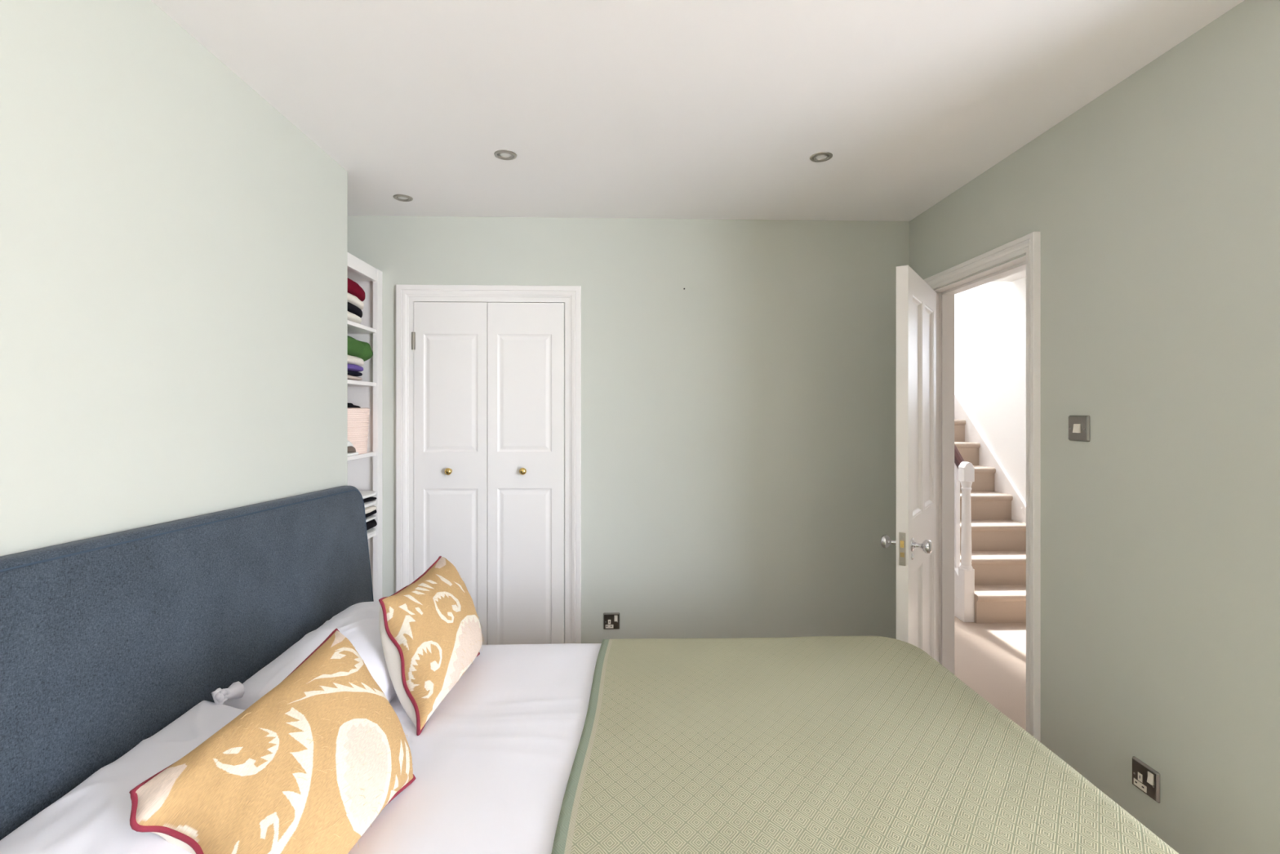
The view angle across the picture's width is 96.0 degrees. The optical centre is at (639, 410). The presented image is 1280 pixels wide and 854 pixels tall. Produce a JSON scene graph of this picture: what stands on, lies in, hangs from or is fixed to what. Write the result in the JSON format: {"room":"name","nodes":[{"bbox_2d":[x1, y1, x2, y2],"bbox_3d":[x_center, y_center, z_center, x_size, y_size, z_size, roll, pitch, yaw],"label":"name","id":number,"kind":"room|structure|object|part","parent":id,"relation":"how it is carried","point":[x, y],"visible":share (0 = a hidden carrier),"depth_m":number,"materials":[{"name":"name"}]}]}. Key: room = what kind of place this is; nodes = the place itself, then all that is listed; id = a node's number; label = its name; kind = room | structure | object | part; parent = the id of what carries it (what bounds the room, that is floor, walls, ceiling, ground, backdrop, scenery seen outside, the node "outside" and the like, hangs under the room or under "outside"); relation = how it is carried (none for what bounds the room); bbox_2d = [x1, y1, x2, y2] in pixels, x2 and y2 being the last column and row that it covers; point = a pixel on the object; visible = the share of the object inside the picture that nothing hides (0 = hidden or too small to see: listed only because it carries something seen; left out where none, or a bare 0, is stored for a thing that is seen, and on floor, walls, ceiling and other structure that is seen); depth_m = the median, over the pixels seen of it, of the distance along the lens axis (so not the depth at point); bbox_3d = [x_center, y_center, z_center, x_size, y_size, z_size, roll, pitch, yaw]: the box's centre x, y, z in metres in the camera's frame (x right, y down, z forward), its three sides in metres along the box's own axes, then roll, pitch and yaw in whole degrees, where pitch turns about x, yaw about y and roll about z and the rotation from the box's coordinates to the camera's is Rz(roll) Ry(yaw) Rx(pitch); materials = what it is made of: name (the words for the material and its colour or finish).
{"room":"bedroom","nodes":[
{"label":"bedroom","id":0,"kind":"room"},
{"bbox_2d":[0,0,347,555],"bbox_3d":[-1.428,0.200,0.117,0.553,2.400,4.563,0,0,-2],"label":"wall","id":1,"kind":"structure","parent":0,"point":[174,246],"depth_m":1.40,"materials":[{"name":"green paint"}]},
{"bbox_2d":[347,215,909,643],"bbox_3d":[-0.117,0.200,3.039,3.075,2.400,0.100,0,0,-2],"label":"wall","id":2,"kind":"structure","parent":0,"point":[739,423],"depth_m":3.00,"materials":[{"name":"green paint"}]},
{"bbox_2d":[411,302,487,644],"bbox_3d":[-0.976,0.415,2.945,0.382,1.945,0.071,0,0,-2],"label":"door","id":3,"kind":"structure","parent":2,"relation":"in","point":[449,340],"depth_m":2.95,"materials":[{"name":"white paint"}]},
{"bbox_3d":[-0.974,0.307,2.930,0.037,0.037,0.041,0,0,-2],"label":"knob","id":4,"kind":"part","parent":3,"relation":"part of","materials":[{"name":"gold metal"}]},
{"bbox_3d":[-0.970,-0.092,2.953,0.275,0.606,0.004,0,0,-2],"label":"panel","id":5,"kind":"part","parent":3,"relation":"part of","materials":[{"name":"white paint"}]},
{"bbox_3d":[-0.970,0.843,2.953,0.275,0.890,0.004,0,0,-2],"label":"panel","id":6,"kind":"part","parent":3,"relation":"part of","materials":[{"name":"white paint"}]},
{"bbox_2d":[395,284,581,643],"bbox_3d":[-0.773,0.379,2.955,0.938,2.043,0.026,0,0,-2],"label":"trim","id":7,"kind":"structure","parent":2,"relation":"attached to","point":[406,295],"depth_m":2.95,"materials":[{"name":"white paint"}]},
{"bbox_2d":[487,302,564,644],"bbox_3d":[-0.587,0.415,2.957,0.392,1.945,0.071,0,0,-2],"label":"door","id":8,"kind":"structure","parent":2,"relation":"in","point":[526,341],"depth_m":2.96,"materials":[{"name":"white paint"}]},
{"bbox_3d":[-0.597,0.307,2.941,0.037,0.037,0.041,0,0,-2],"label":"knob","id":9,"kind":"part","parent":8,"relation":"part of","materials":[{"name":"gold metal"}]},
{"bbox_3d":[-0.594,-0.092,2.964,0.278,0.606,0.004,0,0,-2],"label":"panel","id":10,"kind":"part","parent":8,"relation":"part of","materials":[{"name":"white paint"}]},
{"bbox_3d":[-0.594,0.843,2.964,0.278,0.890,0.004,0,0,-2],"label":"panel","id":11,"kind":"part","parent":8,"relation":"part of","materials":[{"name":"white paint"}]},
{"bbox_2d":[603,612,619,629],"bbox_3d":[-0.147,1.089,2.982,0.086,0.086,0.012,0,0,-2],"label":"wall socket","id":12,"kind":"object","parent":2,"relation":"attached to","point":[611,620],"visible":1,"depth_m":2.98,"materials":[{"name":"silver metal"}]},
{"bbox_2d":[151,0,1244,281],"bbox_3d":[1.424,-1.060,1.170,6.320,0.120,6.490,0,0,-2],"label":"ceiling","id":13,"kind":"structure","parent":0,"point":[712,109],"depth_m":1.80,"materials":[{"name":"white paint"}]},
{"bbox_2d":[392,194,413,201],"bbox_3d":[-1.112,-1.004,2.703,0.087,0.016,0.087,0,0,-2],"label":"recessed light","id":14,"kind":"object","parent":13,"relation":"in","point":[403,197],"visible":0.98,"depth_m":2.70,"materials":[{"name":"silver metal"}]},
{"bbox_2d":[493,150,516,159],"bbox_3d":[-0.525,-1.004,2.250,0.087,0.016,0.087,0,0,-2],"label":"recessed light","id":15,"kind":"object","parent":13,"relation":"in","point":[504,154],"visible":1,"depth_m":2.25,"materials":[{"name":"silver metal"}]},
{"bbox_3d":[-0.525,-1.000,2.250,0.045,0.002,0.045,0,0,-2],"label":"lamp glass","id":16,"kind":"part","parent":15,"relation":"part of","materials":[{"name":"white glass"}]},
{"bbox_2d":[809,151,832,162],"bbox_3d":[0.713,-1.004,2.267,0.087,0.016,0.087,0,0,-2],"label":"recessed light","id":17,"kind":"object","parent":13,"relation":"in","point":[818,157],"visible":0.98,"depth_m":2.26,"materials":[{"name":"silver metal"}]},
{"bbox_3d":[0.713,-1.000,2.267,0.045,0.002,0.045,0,0,-2],"label":"lamp glass","id":18,"kind":"part","parent":17,"relation":"part of","materials":[{"name":"white glass"}]},
{"bbox_2d":[954,276,1026,502],"bbox_3d":[2.929,-1.150,4.643,0.120,5.100,6.700,0,0,-2],"label":"wall","id":19,"kind":"structure","parent":0,"point":[990,317],"depth_m":4.64,"materials":[{"name":"white paint"}]},
{"bbox_2d":[954,616,1026,730],"bbox_3d":[1.118,1.460,2.976,6.820,0.120,10.120,0,0,-2],"label":"floor","id":20,"kind":"structure","parent":0,"point":[990,658],"depth_m":3.21,"materials":[{"name":"beige carpet"}]},
{"bbox_2d":[0,485,373,839],"bbox_3d":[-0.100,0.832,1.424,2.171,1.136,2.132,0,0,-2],"label":"headboard","id":21,"kind":"object","parent":20,"relation":"on","point":[107,641],"visible":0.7,"depth_m":1.31,"materials":[{"name":"blue fabric"}]},
{"bbox_2d":[347,643,601,853],"bbox_3d":[-0.015,1.083,1.407,2.137,0.484,1.526,0,0,-2],"label":"sheet","id":22,"kind":"object","parent":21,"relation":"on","point":[493,762],"visible":0.19,"depth_m":1.40,"materials":[{"name":"white fabric"}]},
{"bbox_2d":[0,700,245,853],"bbox_3d":[-0.867,0.747,1.016,0.410,0.116,0.845,0,0,-2],"label":"pillow","id":23,"kind":"object","parent":22,"relation":"on","point":[93,817],"visible":0.38,"depth_m":1.01,"materials":[{"name":"white fabric"}]},
{"bbox_2d":[128,627,416,853],"bbox_3d":[-0.663,0.704,1.157,0.336,0.307,0.605,0,0,9],"label":"cushion","id":24,"kind":"object","parent":22,"relation":"on","point":[310,765],"visible":1,"depth_m":1.05,"materials":[{"name":"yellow fabric"}]},
{"bbox_2d":[211,601,396,709],"bbox_3d":[-0.895,0.771,1.837,0.395,0.195,0.872,0,0,-2],"label":"pillow","id":25,"kind":"object","parent":22,"relation":"on","point":[359,623],"visible":0.38,"depth_m":1.66,"materials":[{"name":"white fabric"}]},
{"bbox_2d":[378,555,484,735],"bbox_3d":[-0.652,0.695,1.840,0.281,0.301,0.688,0,0,-2],"label":"cushion","id":26,"kind":"object","parent":22,"relation":"on","point":[430,630],"visible":1,"depth_m":1.70,"materials":[{"name":"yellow fabric"}]},
{"bbox_2d":[551,635,1178,853],"bbox_3d":[0.433,1.089,1.421,1.261,0.519,1.541,0,0,-2],"label":"throw blanket","id":27,"kind":"object","parent":22,"relation":"on","point":[811,744],"visible":1,"depth_m":1.35,"materials":[{"name":"green fabric"}]},
{"bbox_2d":[347,252,382,601],"bbox_3d":[-1.476,0.344,2.672,0.333,2.113,0.546,0,0,-2],"label":"shelving","id":28,"kind":"object","parent":20,"relation":"on","point":[365,471],"visible":0.21,"depth_m":2.92,"materials":[{"name":"white paint"}]},
{"bbox_2d":[347,440,358,456],"bbox_3d":[-1.331,0.167,2.576,0.082,0.079,0.193,0,0,-2],"label":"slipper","id":29,"kind":"object","parent":28,"relation":"on","point":[351,450],"visible":0.19,"depth_m":2.59,"materials":[{"name":"white fabric"}]},
{"bbox_2d":[347,311,361,324],"bbox_3d":[-1.450,-0.438,2.624,0.265,0.054,0.335,0,0,-2],"label":"jumper","id":30,"kind":"object","parent":28,"relation":"on","point":[351,317],"visible":0.12,"depth_m":2.67,"materials":[{"name":"white fabric"}]},
{"bbox_2d":[347,302,362,317],"bbox_3d":[-1.450,-0.474,2.631,0.268,0.066,0.350,0,0,-2],"label":"jumper","id":31,"kind":"object","parent":30,"relation":"on","point":[352,308],"visible":0.12,"depth_m":2.67,"materials":[{"name":"black fabric"}]},
{"bbox_2d":[347,293,364,310],"bbox_3d":[-1.451,-0.516,2.637,0.266,0.066,0.362,0,0,-2],"label":"jumper","id":32,"kind":"object","parent":31,"relation":"on","point":[352,299],"visible":0.12,"depth_m":2.68,"materials":[{"name":"beige fabric"}]},
{"bbox_2d":[347,278,365,301],"bbox_3d":[-1.450,-0.575,2.646,0.267,0.098,0.380,0,0,-2],"label":"jumper","id":33,"kind":"object","parent":32,"relation":"on","point":[353,288],"visible":0.07,"depth_m":2.69,"materials":[{"name":"red fabric"}]},
{"bbox_2d":[347,374,362,380],"bbox_3d":[-1.449,-0.156,2.631,0.266,0.027,0.350,0,0,-2],"label":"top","id":34,"kind":"object","parent":28,"relation":"on","point":[349,377],"visible":0.09,"depth_m":2.67,"materials":[{"name":"beige fabric"}]},
{"bbox_2d":[347,370,362,376],"bbox_3d":[-1.451,-0.177,2.629,0.264,0.030,0.345,0,0,-2],"label":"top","id":35,"kind":"object","parent":34,"relation":"on","point":[349,372],"visible":0.1,"depth_m":2.68,"materials":[{"name":"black fabric"}]},
{"bbox_2d":[347,364,363,371],"bbox_3d":[-1.451,-0.205,2.637,0.266,0.043,0.362,0,0,-2],"label":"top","id":36,"kind":"object","parent":35,"relation":"on","point":[352,367],"visible":0.13,"depth_m":2.68,"materials":[{"name":"purple fabric"}]},
{"bbox_2d":[347,355,364,366],"bbox_3d":[-1.451,-0.238,2.641,0.265,0.056,0.370,0,0,-2],"label":"jumper","id":37,"kind":"object","parent":36,"relation":"on","point":[354,360],"visible":0.14,"depth_m":2.69,"materials":[{"name":"beige fabric"}]},
{"bbox_2d":[347,335,373,361],"bbox_3d":[-1.443,-0.298,2.652,0.286,0.118,0.432,0,0,-2],"label":"jumper","id":38,"kind":"object","parent":37,"relation":"on","point":[356,348],"visible":0.29,"depth_m":2.72,"materials":[{"name":"green fabric"}]},
{"bbox_2d":[347,407,369,453],"bbox_3d":[-1.451,0.095,2.756,0.288,0.219,0.288,0,0,-2],"label":"rope basket","id":39,"kind":"object","parent":28,"relation":"on","point":[357,418],"visible":0.34,"depth_m":2.71,"materials":[{"name":"beige fabric"}]},
{"bbox_2d":[347,402,360,408],"bbox_3d":[-1.445,-0.002,2.741,0.192,0.085,0.170,0,0,-2],"label":"scarf","id":40,"kind":"object","parent":39,"relation":"in","point":[349,405],"visible":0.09,"depth_m":2.73,"materials":[{"name":"black fabric"}]},
{"bbox_3d":[-1.487,0.370,2.933,0.327,2.060,0.024,0,0,-2],"label":"panel","id":41,"kind":"part","parent":28,"relation":"part of","materials":[{"name":"white paint"}]},
{"bbox_2d":[367,528,376,536],"bbox_3d":[-1.438,0.589,2.672,0.295,0.029,0.430,0,0,-2],"label":"shirt","id":42,"kind":"object","parent":28,"relation":"on","point":[371,531],"visible":0.09,"depth_m":2.81,"materials":[{"name":"white fabric"}]},
{"bbox_2d":[366,519,377,530],"bbox_3d":[-1.439,0.550,2.669,0.299,0.064,0.425,0,0,-2],"label":"shirt","id":43,"kind":"object","parent":42,"relation":"on","point":[371,523],"visible":0.1,"depth_m":2.79,"materials":[{"name":"black fabric"}]},
{"bbox_2d":[365,514,376,522],"bbox_3d":[-1.437,0.520,2.672,0.295,0.027,0.430,0,0,-2],"label":"shirt","id":44,"kind":"object","parent":43,"relation":"on","point":[371,517],"visible":0.11,"depth_m":2.79,"materials":[{"name":"white fabric"}]},
{"bbox_2d":[365,509,377,517],"bbox_3d":[-1.439,0.493,2.672,0.295,0.022,0.431,0,0,-2],"label":"shirt","id":45,"kind":"object","parent":44,"relation":"on","point":[373,512],"visible":0.11,"depth_m":2.79,"materials":[{"name":"black fabric"}]},
{"bbox_2d":[364,505,376,514],"bbox_3d":[-1.438,0.478,2.673,0.295,0.039,0.432,0,0,-2],"label":"shirt","id":46,"kind":"object","parent":45,"relation":"on","point":[370,508],"visible":0.12,"depth_m":2.77,"materials":[{"name":"beige fabric"}]},
{"bbox_2d":[364,499,376,507],"bbox_3d":[-1.437,0.447,2.672,0.297,0.038,0.430,0,0,-2],"label":"shirt","id":47,"kind":"object","parent":46,"relation":"on","point":[371,503],"visible":0.09,"depth_m":2.77,"materials":[{"name":"white fabric"}]},
{"bbox_2d":[363,497,377,502],"bbox_3d":[-1.437,0.427,2.672,0.293,0.032,0.430,0,0,-2],"label":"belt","id":48,"kind":"object","parent":47,"relation":"on","point":[369,499],"visible":0.11,"depth_m":2.77,"materials":[{"name":"black fabric"}]},
{"bbox_2d":[359,490,376,498],"bbox_3d":[-1.438,0.404,2.672,0.295,0.032,0.430,0,0,-2],"label":"shirt","id":49,"kind":"object","parent":48,"relation":"on","point":[365,494],"visible":0.16,"depth_m":2.78,"materials":[{"name":"white fabric"}]},
{"bbox_2d":[954,390,1026,623],"bbox_3d":[2.483,-0.208,4.968,0.752,3.216,2.476,0,0,-2],"label":"staircase","id":50,"kind":"structure","parent":20,"relation":"on","point":[990,510],"depth_m":4.01,"materials":[{"name":"beige carpet"}]},
{"bbox_3d":[2.122,1.330,5.023,0.015,0.140,2.310,0,0,-2],"label":"spandrel skirting","id":51,"kind":"part","parent":50,"relation":"part of","materials":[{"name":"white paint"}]},
{"bbox_3d":[2.145,-0.705,5.031,0.060,2.222,2.296,0,0,-2],"label":"handrail","id":52,"kind":"part","parent":50,"relation":"part of","materials":[{"name":"brown wood"}]},
{"bbox_3d":[2.181,0.892,3.851,0.079,1.015,0.079,0,0,-2],"label":"newel post","id":53,"kind":"part","parent":50,"relation":"part of","materials":[{"name":"white paint"}]},
{"bbox_2d":[909,0,1279,853],"bbox_3d":[1.434,-1.150,4.422,0.112,5.100,7.050,0,0,-2],"label":"wall","id":54,"kind":"structure","parent":0,"point":[1154,205],"depth_m":1.60,"materials":[{"name":"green paint"}]},
{"bbox_2d":[880,265,938,662],"bbox_3d":[1.255,0.410,2.519,0.190,1.955,0.726,0,0,42],"label":"door","id":55,"kind":"structure","parent":54,"relation":"in","point":[917,542],"depth_m":2.42,"materials":[{"name":"white paint"}]},
{"bbox_3d":[1.014,0.532,2.344,0.064,0.055,0.055,0,0,36],"label":"knob","id":56,"kind":"part","parent":55,"relation":"part of","materials":[{"name":"silver metal"}]},
{"bbox_3d":[1.025,0.539,2.249,0.024,0.128,0.002,0,0,36],"label":"lock plate","id":57,"kind":"part","parent":55,"relation":"part of","materials":[{"name":"silver metal"}]},
{"bbox_3d":[1.134,-0.018,2.402,0.044,0.900,0.205,0,0,36],"label":"panel","id":58,"kind":"part","parent":55,"relation":"part of","materials":[{"name":"white paint"}]},
{"bbox_3d":[1.134,0.920,2.402,0.044,0.536,0.205,0,0,36],"label":"panel","id":59,"kind":"part","parent":55,"relation":"part of","materials":[{"name":"white paint"}]},
{"bbox_3d":[1.116,0.532,2.270,0.064,0.055,0.055,0,0,36],"label":"knob","id":60,"kind":"part","parent":55,"relation":"part of","materials":[{"name":"silver metal"}]},
{"bbox_3d":[1.292,-0.018,2.621,0.044,0.900,0.215,0,0,36],"label":"panel","id":61,"kind":"part","parent":55,"relation":"part of","materials":[{"name":"white paint"}]},
{"bbox_3d":[1.292,0.920,2.621,0.044,0.536,0.215,0,0,36],"label":"panel","id":62,"kind":"part","parent":55,"relation":"part of","materials":[{"name":"white paint"}]},
{"bbox_2d":[934,255,1026,674],"bbox_3d":[1.494,0.407,2.493,0.114,1.985,0.680,0,0,-2],"label":"trim","id":63,"kind":"structure","parent":54,"relation":"attached to","point":[946,294],"depth_m":2.82,"materials":[{"name":"white paint"}]},
{"bbox_2d":[923,231,1040,742],"bbox_3d":[1.425,0.375,2.490,0.026,2.050,0.810,0,0,-2],"label":"trim","id":64,"kind":"structure","parent":54,"relation":"attached to","point":[1029,244],"depth_m":2.10,"materials":[{"name":"white paint"}]},
{"bbox_2d":[1068,415,1089,441],"bbox_3d":[1.450,0.058,1.908,0.014,0.086,0.086,0,0,-2],"label":"light switch","id":65,"kind":"object","parent":54,"relation":"attached to","point":[1078,425],"visible":1,"depth_m":1.90,"materials":[{"name":"silver metal"}]},
{"bbox_2d":[1072,423,1080,432],"bbox_3d":[1.446,0.058,1.908,0.006,0.029,0.027,0,0,-2],"label":"rocker switch","id":66,"kind":"object","parent":65,"relation":"attached to","point":[1076,427],"depth_m":1.91,"materials":[{"name":"beige plastic"}]},
{"bbox_2d":[1132,755,1159,803],"bbox_3d":[1.458,1.064,1.665,0.012,0.086,0.086,0,0,-2],"label":"wall socket","id":67,"kind":"object","parent":54,"relation":"attached to","point":[1145,778],"visible":1,"depth_m":1.66,"materials":[{"name":"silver metal"}]},
{"bbox_2d":[1146,771,1153,785],"bbox_3d":[1.454,1.047,1.642,0.005,0.030,0.016,0,0,-2],"label":"rocker switch","id":68,"kind":"object","parent":67,"relation":"attached to","point":[1149,774],"depth_m":1.64,"materials":[{"name":"beige plastic"}]}
]}

